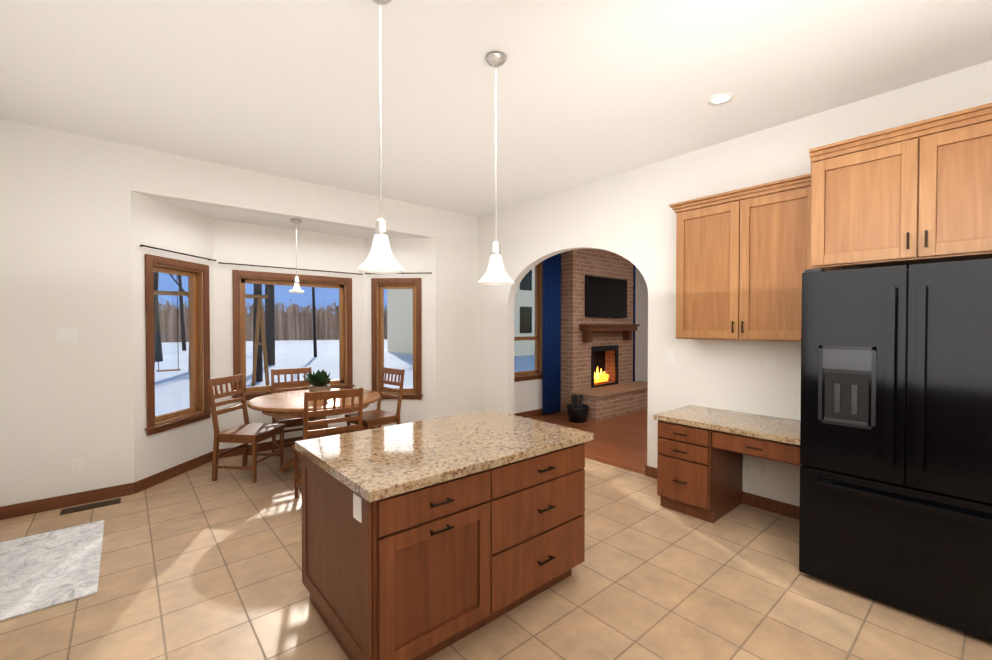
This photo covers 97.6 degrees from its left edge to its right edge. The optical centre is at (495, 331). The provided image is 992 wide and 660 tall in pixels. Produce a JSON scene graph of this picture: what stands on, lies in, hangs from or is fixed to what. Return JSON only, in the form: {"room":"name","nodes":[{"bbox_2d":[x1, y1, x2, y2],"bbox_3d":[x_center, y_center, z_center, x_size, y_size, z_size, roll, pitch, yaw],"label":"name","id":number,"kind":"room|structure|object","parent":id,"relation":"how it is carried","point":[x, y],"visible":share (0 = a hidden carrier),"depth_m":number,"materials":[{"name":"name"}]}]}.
{"room":"kitchen","nodes":[
{"label":"kitchen","id":0,"kind":"room"},
{"bbox_2d":[131,191,214,493],"bbox_3d":[-3.221,0.066,4.370,0.150,2.710,1.120,0,1,4],"label":"wall","id":1,"kind":"structure","parent":0,"point":[156,223],"depth_m":4.09,"materials":[{"name":"paint"}]},
{"bbox_2d":[134,451,212,493],"bbox_3d":[-3.143,1.372,4.317,0.015,0.100,0.990,0,1,4],"label":"baseboard","id":2,"kind":"structure","parent":1,"relation":"attached to","point":[157,478],"depth_m":4.21,"materials":[{"name":"brown wood"}]},
{"bbox_2d":[139,244,215,260],"bbox_3d":[-3.116,-0.768,4.284,0.068,0.020,0.918,0,1,4],"label":"curtain rod","id":3,"kind":"object","parent":1,"relation":"attached to","point":[142,245],"visible":1,"depth_m":4.18,"materials":[{"name":"brown metal"}]},
{"bbox_2d":[145,254,210,435],"bbox_3d":[-3.202,0.117,4.324,0.195,1.650,0.810,0,1,4],"label":"bay window","id":4,"kind":"structure","parent":1,"relation":"in","point":[199,314],"depth_m":4.52,"materials":[{"name":"brown wood"}]},
{"bbox_2d":[154,198,417,238],"bbox_3d":[-2.326,-1.301,5.184,3.330,0.100,0.700,-1,1,-41],"label":"ceiling","id":5,"kind":"structure","parent":0,"point":[241,216],"depth_m":4.92,"materials":[{"name":"paint"}]},
{"bbox_2d":[289,219,303,292],"bbox_3d":[-2.235,-0.840,4.861,0.154,0.813,0.154,-1,1,-41],"label":"light","id":6,"kind":"object","parent":5,"relation":"hanging from","point":[296,287],"visible":1,"depth_m":4.84,"materials":[{"name":"white glass"}]},
{"bbox_2d":[213,218,363,448],"bbox_3d":[-2.505,0.051,5.413,1.730,2.710,0.150,-1,1,-41],"label":"wall","id":7,"kind":"structure","parent":0,"point":[236,242],"depth_m":5.14,"materials":[{"name":"paint"}]},
{"bbox_2d":[218,262,362,274],"bbox_3d":[-2.434,-0.763,5.317,1.658,0.020,0.068,-1,1,-41],"label":"curtain rod","id":8,"kind":"object","parent":7,"relation":"attached to","point":[288,268],"visible":1,"depth_m":5.21,"materials":[{"name":"brown metal"}]},
{"bbox_2d":[218,427,363,458],"bbox_3d":[-2.452,1.357,5.369,1.730,0.100,0.015,-1,1,-41],"label":"baseboard","id":9,"kind":"structure","parent":7,"relation":"attached to","point":[264,446],"depth_m":5.12,"materials":[{"name":"brown wood"}]},
{"bbox_2d":[231,270,354,399],"bbox_3d":[-2.487,0.041,5.399,1.420,1.490,0.195,-1,1,-41],"label":"bay window","id":10,"kind":"structure","parent":7,"relation":"in","point":[345,380],"depth_m":5.27,"materials":[{"name":"brown wood"}]},
{"bbox_2d":[0,119,647,506],"bbox_3d":[-0.099,-0.136,6.552,10.430,3.050,0.150,-1,1,-41],"label":"wall","id":11,"kind":"structure","parent":0,"point":[65,229],"depth_m":3.65,"materials":[{"name":"paint"}]},
{"bbox_2d":[71,458,82,473],"bbox_3d":[-3.459,1.113,3.583,0.075,0.120,0.009,-1,1,-41],"label":"electrical outlet plate","id":12,"kind":"object","parent":11,"relation":"attached to","point":[76,466],"depth_m":3.58,"materials":[{"name":"white plastic"}]},
{"bbox_2d":[514,261,542,381],"bbox_3d":[0.398,-0.246,6.947,1.040,2.060,0.195,-1,1,-41],"label":"living room window","id":13,"kind":"structure","parent":11,"relation":"in","point":[524,375],"depth_m":7.18,"materials":[{"name":"brown wood"}]},
{"bbox_3d":[1.855,-1.352,8.043,4.900,0.023,0.100,-1,1,-41],"label":"curtain rod","id":14,"kind":"object","parent":11,"relation":"attached to","visible":0},
{"bbox_2d":[543,253,560,413],"bbox_3d":[0.928,0.015,7.220,0.404,2.670,0.074,-1,1,-41],"label":"curtain","id":15,"kind":"object","parent":14,"relation":"hanging from","point":[552,334],"visible":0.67,"depth_m":7.21,"materials":[{"name":"blue fabric"}]},
{"bbox_2d":[633,265,634,381],"bbox_3d":[2.651,-0.007,8.698,0.424,2.670,0.074,-1,1,-41],"label":"curtain","id":16,"kind":"object","parent":14,"relation":"hanging from","point":[633,322],"visible":0.04,"depth_m":8.80,"materials":[{"name":"blue fabric"}]},
{"bbox_2d":[364,238,435,426],"bbox_3d":[-1.365,0.043,5.961,1.120,2.710,0.150,0,1,4],"label":"wall","id":17,"kind":"structure","parent":0,"point":[413,255],"depth_m":5.86,"materials":[{"name":"paint"}]},
{"bbox_2d":[371,278,422,399],"bbox_3d":[-1.342,0.098,5.937,0.730,1.640,0.195,0,1,4],"label":"bay window","id":18,"kind":"structure","parent":17,"relation":"in","point":[377,327],"depth_m":5.89,"materials":[{"name":"brown wood"}]},
{"bbox_2d":[365,272,431,273],"bbox_3d":[-1.309,-0.780,5.834,0.918,0.020,0.068,0,1,4],"label":"curtain rod","id":19,"kind":"object","parent":17,"relation":"attached to","point":[407,273],"visible":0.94,"depth_m":5.79,"materials":[{"name":"brown metal"}]},
{"bbox_2d":[0,446,991,659],"bbox_3d":[-0.126,1.450,2.382,4.930,0.001,7.620,-1,1,-41],"label":"floor","id":20,"kind":"structure","parent":0,"point":[197,563],"depth_m":2.38,"materials":[{"name":"beige tile"}]},
{"bbox_2d":[0,520,104,621],"bbox_3d":[-2.860,1.441,2.612,0.720,0.012,1.170,-1,1,-41],"label":"rug","id":21,"kind":"object","parent":20,"relation":"on","point":[40,571],"visible":1,"depth_m":2.63,"materials":[{"name":"fabric"}]},
{"bbox_2d":[60,498,120,514],"bbox_3d":[-3.309,1.429,3.551,0.360,0.009,0.120,-1,1,-41],"label":"floor vent","id":22,"kind":"object","parent":20,"relation":"in","point":[89,506],"visible":0.98,"depth_m":3.54,"materials":[{"name":"brown metal"}]},
{"bbox_2d":[207,374,285,482],"bbox_3d":[-2.469,0.937,4.326,0.510,0.970,0.480,0,1,6],"label":"chair","id":23,"kind":"object","parent":20,"relation":"on","point":[247,432],"visible":1,"depth_m":4.24,"materials":[{"name":"brown wood"}]},
{"bbox_2d":[271,367,311,452],"bbox_3d":[-2.305,0.927,5.016,0.483,0.970,0.525,-1,1,-41],"label":"chair","id":24,"kind":"object","parent":20,"relation":"on","point":[290,422],"visible":0.46,"depth_m":5.09,"materials":[{"name":"brown wood"}]},
{"bbox_2d":[247,388,380,484],"bbox_3d":[-1.810,1.043,4.409,1.240,0.756,1.240,-1,1,-41],"label":"dining table","id":25,"kind":"object","parent":20,"relation":"on","point":[288,404],"visible":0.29,"depth_m":4.14,"materials":[{"name":"brown wood"}]},
{"bbox_2d":[303,369,332,391],"bbox_3d":[-1.812,0.520,4.416,0.323,0.286,0.356,-1,1,-41],"label":"potted plant","id":26,"kind":"object","parent":25,"relation":"on","point":[319,381],"visible":0.77,"depth_m":4.36,"materials":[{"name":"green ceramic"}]},
{"bbox_2d":[292,388,362,497],"bbox_3d":[-1.416,0.947,3.660,0.480,0.970,0.510,-1,1,-34],"label":"chair","id":27,"kind":"object","parent":20,"relation":"on","point":[324,396],"visible":0.56,"depth_m":3.48,"materials":[{"name":"brown wood"}]},
{"bbox_2d":[345,367,404,432],"bbox_3d":[-1.397,0.927,5.027,0.480,0.970,0.510,1,1,43],"label":"chair","id":28,"kind":"object","parent":20,"relation":"on","point":[378,417],"visible":0.77,"depth_m":5.03,"materials":[{"name":"brown wood"}]},
{"bbox_2d":[301,437,593,659],"bbox_3d":[-0.246,1.040,2.411,1.337,0.820,0.909,-1,1,-41],"label":"kitchen island","id":29,"kind":"object","parent":20,"relation":"on","point":[424,539],"depth_m":1.97,"materials":[{"name":"brown wood"}]},
{"bbox_2d":[295,409,593,504],"bbox_3d":[-0.258,0.609,2.424,1.370,0.040,0.935,-1,1,-41],"label":"island countertop","id":30,"kind":"structure","parent":29,"relation":"on","point":[388,459],"depth_m":2.22,"materials":[{"name":"beige stone"}]},
{"bbox_2d":[654,405,800,522],"bbox_3d":[1.850,1.056,3.336,0.668,0.760,1.035,-1,1,-41],"label":"desk","id":31,"kind":"object","parent":20,"relation":"on","point":[702,451],"visible":0.85,"depth_m":3.30,"materials":[{"name":"brown wood"}]},
{"bbox_2d":[799,258,991,640],"bbox_3d":[2.358,0.545,2.443,0.862,1.808,0.900,-1,1,-41],"label":"fridge","id":32,"kind":"object","parent":20,"relation":"on","point":[896,447],"visible":1,"depth_m":2.21,"materials":[{"name":"black metal"}]},
{"bbox_2d":[0,0,991,216],"bbox_3d":[2.204,-1.673,3.959,10.580,0.100,7.050,-1,1,-41],"label":"ceiling","id":33,"kind":"structure","parent":0,"point":[589,91],"depth_m":2.73,"materials":[{"name":"paint"}]},
{"bbox_2d":[357,0,403,273],"bbox_3d":[-0.543,-0.940,2.042,0.216,1.310,0.216,-1,1,-41],"label":"pendant light","id":34,"kind":"object","parent":33,"relation":"hanging from","point":[380,259],"visible":1,"depth_m":2.03,"materials":[{"name":"white glass"}]},
{"bbox_2d":[478,51,513,284],"bbox_3d":[-0.001,-0.943,2.546,0.216,1.320,0.216,-1,1,-41],"label":"pendant light","id":35,"kind":"object","parent":33,"relation":"hanging from","point":[495,274],"visible":1,"depth_m":2.53,"materials":[{"name":"white glass"}]},
{"bbox_2d":[707,92,734,105],"bbox_3d":[1.552,-1.606,2.999,0.170,0.006,0.170,-1,1,-41],"label":"recessed light","id":36,"kind":"object","parent":33,"relation":"in","point":[719,98],"visible":1,"depth_m":2.99,"materials":[{"name":"white"}]},
{"bbox_2d":[528,410,646,474],"bbox_3d":[4.118,1.404,5.559,5.650,0.001,6.920,-1,1,-41],"label":"floor","id":37,"kind":"structure","parent":0,"point":[619,441],"depth_m":5.74,"materials":[{"name":"brown wood"}]},
{"bbox_2d":[567,394,588,422],"bbox_3d":[1.267,1.186,6.721,0.340,0.402,0.340,-1,1,-41],"label":"fireplace tools","id":38,"kind":"object","parent":37,"relation":"on","point":[577,409],"visible":1,"depth_m":6.62,"materials":[{"name":"black metal"}]},
{"bbox_2d":[557,249,647,420],"bbox_3d":[2.026,-0.150,7.660,2.080,3.046,0.926,-1,1,-41],"label":"fireplace","id":39,"kind":"object","parent":37,"relation":"on","point":[597,363],"visible":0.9,"depth_m":7.36,"materials":[{"name":"brick"}]},
{"bbox_2d":[585,275,626,316],"bbox_3d":[1.978,-0.608,7.726,1.200,0.700,0.054,-1,1,-41],"label":"tv","id":40,"kind":"object","parent":39,"relation":"attached to","point":[605,296],"visible":1,"depth_m":7.65,"materials":[{"name":"black plastic"}]},
{"bbox_2d":[478,60,991,506],"bbox_3d":[2.025,-0.095,3.730,0.120,3.050,6.900,-1,1,-41],"label":"wall","id":41,"kind":"structure","parent":0,"point":[630,215],"depth_m":4.01,"materials":[{"name":"paint"}]},
{"bbox_2d":[666,350,673,362],"bbox_3d":[1.637,0.235,4.087,0.012,0.120,0.075,-1,1,-41],"label":"switch plate","id":42,"kind":"object","parent":41,"relation":"attached to","point":[669,353],"depth_m":4.08,"materials":[{"name":"white plastic"}]},
{"bbox_2d":[669,173,810,341],"bbox_3d":[1.952,-0.505,3.417,0.378,1.140,1.060,-1,1,-41],"label":"upper cabinet","id":43,"kind":"object","parent":41,"relation":"attached to","point":[742,260],"visible":0.75,"depth_m":3.27,"materials":[{"name":"brown wood"}]},
{"bbox_2d":[750,461,759,476],"bbox_3d":[2.113,1.123,3.546,0.009,0.120,0.075,-1,1,-41],"label":"electrical outlet plate","id":44,"kind":"object","parent":41,"relation":"attached to","point":[754,466],"depth_m":3.54,"materials":[{"name":"white plastic"}]},
{"bbox_2d":[764,464,774,480],"bbox_3d":[2.184,1.124,3.463,0.009,0.120,0.075,-1,1,-41],"label":"electrical outlet plate","id":45,"kind":"object","parent":41,"relation":"attached to","point":[769,469],"depth_m":3.46,"materials":[{"name":"white plastic"}]},
{"bbox_2d":[765,352,775,367],"bbox_3d":[2.183,0.225,3.449,0.012,0.120,0.075,-1,1,-41],"label":"switch plate","id":46,"kind":"object","parent":41,"relation":"attached to","point":[770,356],"depth_m":3.44,"materials":[{"name":"white plastic"}]},
{"bbox_2d":[809,103,991,270],"bbox_3d":[2.557,-0.756,2.470,0.688,0.730,1.140,-1,1,-41],"label":"upper cabinet","id":47,"kind":"object","parent":41,"relation":"attached to","point":[919,192],"visible":0.96,"depth_m":2.37,"materials":[{"name":"brown wood"}]},
{"bbox_3d":[4.450,-0.060,1.363,10.580,3.050,0.150,-1,1,-41],"label":"wall","id":48,"kind":"structure","parent":0,"visible":0},
{"bbox_2d":[0,483,133,519],"bbox_3d":[-3.525,1.384,3.526,0.900,0.100,0.015,-1,1,-41],"label":"baseboard","id":49,"kind":"structure","parent":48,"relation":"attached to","point":[95,495],"depth_m":3.53,"materials":[{"name":"brown wood"}]},
{"bbox_2d":[514,408,552,417],"bbox_3d":[0.430,1.334,6.917,1.580,0.100,0.015,-1,1,-41],"label":"baseboard","id":50,"kind":"structure","parent":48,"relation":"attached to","point":[537,412],"depth_m":7.03,"materials":[{"name":"brown wood"}]},
{"bbox_2d":[645,465,799,519],"bbox_3d":[1.970,1.381,3.728,0.035,0.100,1.495,-1,1,-41],"label":"baseboard","id":51,"kind":"structure","parent":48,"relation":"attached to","point":[789,510],"depth_m":3.47,"materials":[{"name":"brown wood"}]},
{"label":"outside","id":52,"kind":"structure","parent":0,"visible":0},
{"bbox_2d":[154,339,534,415],"bbox_3d":[-58.107,0.406,98.347,280.000,0.001,214.690,-1,1,-41],"label":"snow","id":53,"kind":"object","parent":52,"point":[177,402],"depth_m":19.75,"materials":[{"name":"white snow"}]},
{"bbox_2d":[154,290,269,385],"bbox_3d":[-7.887,0.325,11.439,3.400,2.716,1.882,-1,1,-41],"label":"swingset","id":54,"kind":"object","parent":53,"relation":"on","point":[260,320],"depth_m":12.12,"materials":[{"name":"brown wood"}]},
{"bbox_2d":[153,272,316,381],"bbox_3d":[-20.269,-6.564,21.635,83.273,16.189,43.618,-1,1,-41],"label":"trees","id":55,"kind":"object","parent":53,"relation":"on","point":[269,326],"depth_m":19.73,"materials":[{"name":"grey plant"}]},
{"bbox_2d":[387,267,534,355],"bbox_3d":[-0.826,-3.026,29.964,10.800,8.850,9.800,-1,1,-41],"label":"house","id":56,"kind":"structure","parent":53,"relation":"on","point":[527,290],"depth_m":27.56,"materials":[{"name":"beige"}]}
]}

